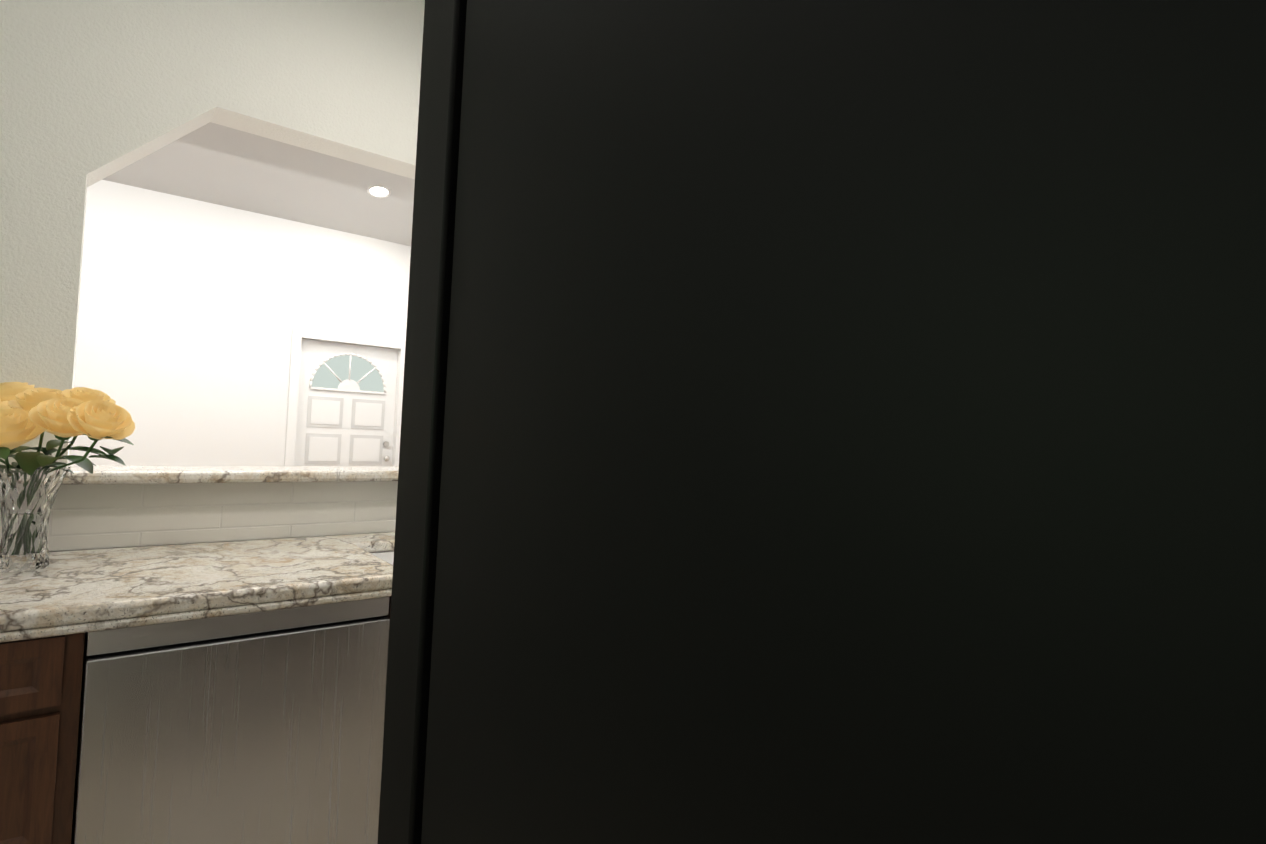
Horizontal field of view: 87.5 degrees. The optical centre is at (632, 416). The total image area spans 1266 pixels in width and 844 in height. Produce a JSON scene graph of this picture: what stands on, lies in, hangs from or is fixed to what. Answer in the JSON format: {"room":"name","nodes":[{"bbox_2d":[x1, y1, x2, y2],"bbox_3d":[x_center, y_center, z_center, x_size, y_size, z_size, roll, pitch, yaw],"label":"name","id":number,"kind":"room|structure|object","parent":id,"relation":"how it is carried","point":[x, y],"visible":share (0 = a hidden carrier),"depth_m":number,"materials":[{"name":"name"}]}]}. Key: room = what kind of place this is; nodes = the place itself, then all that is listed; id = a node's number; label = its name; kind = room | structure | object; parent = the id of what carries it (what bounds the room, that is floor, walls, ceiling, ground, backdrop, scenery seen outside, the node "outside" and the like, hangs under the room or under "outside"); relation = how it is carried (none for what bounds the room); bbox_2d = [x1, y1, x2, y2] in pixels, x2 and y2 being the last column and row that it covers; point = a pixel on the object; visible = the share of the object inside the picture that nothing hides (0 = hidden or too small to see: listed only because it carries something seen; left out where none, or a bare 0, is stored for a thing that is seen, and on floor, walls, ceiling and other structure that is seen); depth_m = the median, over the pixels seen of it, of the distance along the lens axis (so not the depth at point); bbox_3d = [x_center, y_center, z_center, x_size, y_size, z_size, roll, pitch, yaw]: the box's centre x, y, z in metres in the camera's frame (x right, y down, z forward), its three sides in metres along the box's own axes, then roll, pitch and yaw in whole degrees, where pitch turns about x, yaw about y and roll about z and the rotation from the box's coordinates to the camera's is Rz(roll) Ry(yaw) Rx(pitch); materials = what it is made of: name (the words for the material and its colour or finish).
{"room":"kitchen","nodes":[
{"label":"kitchen","id":0,"kind":"room"},
{"bbox_2d":[0,0,424,843],"bbox_3d":[-1.578,-0.715,2.073,5.100,4.050,0.150,4,-2,-39],"label":"wall","id":1,"kind":"structure","parent":0,"point":[92,92],"depth_m":2.03,"materials":[{"name":"white paint"}]},
{"bbox_2d":[0,481,397,550],"bbox_3d":[-0.777,0.351,2.637,3.020,0.193,0.008,4,-2,-39],"label":"backsplash","id":2,"kind":"structure","parent":1,"relation":"attached to","point":[88,516],"depth_m":2.15,"materials":[{"name":"tile"}]},
{"bbox_2d":[69,180,410,465],"bbox_3d":[-2.612,-0.671,6.292,7.600,4.050,0.150,4,-2,-39],"label":"wall","id":3,"kind":"structure","parent":0,"point":[192,313],"depth_m":5.47,"materials":[{"name":"white paint"}]},
{"bbox_2d":[284,328,405,466],"bbox_3d":[-2.707,0.294,6.218,1.040,2.110,0.171,4,-2,-39],"label":"door","id":4,"kind":"structure","parent":3,"relation":"attached to","point":[344,408],"depth_m":6.19,"materials":[{"name":"white paint"}]},
{"bbox_2d":[102,122,414,245],"bbox_3d":[-2.674,-2.247,3.784,4.491,1.040,3.931,4,-2,-39],"label":"ceiling","id":5,"kind":"structure","parent":0,"point":[214,163],"depth_m":5.25,"materials":[{"name":"grey paint"}]},
{"bbox_2d":[367,185,390,197],"bbox_3d":[-2.124,-1.881,5.534,0.190,0.048,0.185,4,-2,-39],"label":"recessed light","id":6,"kind":"object","parent":5,"relation":"in","point":[379,191],"visible":1,"depth_m":5.53,"materials":[{"name":"white paint"}]},
{"bbox_3d":[-0.710,1.377,0.829,5.400,0.100,3.230,4,-2,-39],"label":"floor","id":7,"kind":"structure","parent":0,"visible":0},
{"bbox_2d":[0,551,390,843],"bbox_3d":[-0.544,0.930,2.309,3.022,0.875,0.675,4,-2,-39],"label":"base cabinet","id":8,"kind":"object","parent":7,"relation":"on","point":[40,686],"visible":0.06,"depth_m":1.37,"materials":[{"name":"brown wood"}]},
{"bbox_2d":[0,532,394,642],"bbox_3d":[-0.553,0.482,2.356,3.012,0.058,0.713,4,-2,-39],"label":"countertop","id":9,"kind":"structure","parent":8,"relation":"on","point":[72,592],"depth_m":1.62,"materials":[{"name":"beige stone"}]},
{"bbox_2d":[0,382,134,571],"bbox_3d":[-1.545,0.150,1.710,0.388,0.479,0.476,4,-2,-39],"label":"crystal vase","id":10,"kind":"object","parent":9,"relation":"on","point":[30,483],"visible":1,"depth_m":1.66,"materials":[{"name":"clear glass"}]},
{"bbox_2d":[371,551,393,564],"bbox_3d":[-0.542,0.592,2.303,0.732,0.200,0.464,4,-2,-39],"label":"undermount sink","id":11,"kind":"object","parent":9,"relation":"in","point":[387,556],"depth_m":2.32,"materials":[{"name":"white ceramic"}]},
{"bbox_2d":[73,597,389,843],"bbox_3d":[-1.121,0.893,1.838,0.646,0.872,0.600,4,-2,-39],"label":"dishwasher","id":12,"kind":"object","parent":7,"relation":"on","point":[264,727],"visible":0.83,"depth_m":1.59,"materials":[{"name":"silver metal"}]},
{"bbox_2d":[378,0,1265,843],"bbox_3d":[0.418,0.477,0.434,0.882,1.790,0.880,4,-2,-39],"label":"refrigerator","id":13,"kind":"object","parent":7,"relation":"on","point":[832,420],"visible":1,"depth_m":0.21,"materials":[{"name":"black plastic"}]},
{"bbox_3d":[-1.650,0.735,1.159,0.150,1.108,1.220,4,-2,-39],"label":"wall","id":14,"kind":"structure","parent":0,"visible":0},
{"bbox_2d":[61,465,398,484],"bbox_3d":[-0.697,0.222,1.981,2.909,0.040,1.485,4,-2,-39],"label":"sill","id":15,"kind":"structure","parent":14,"relation":"on","point":[172,474],"depth_m":2.16,"materials":[{"name":"beige stone"}]}
]}

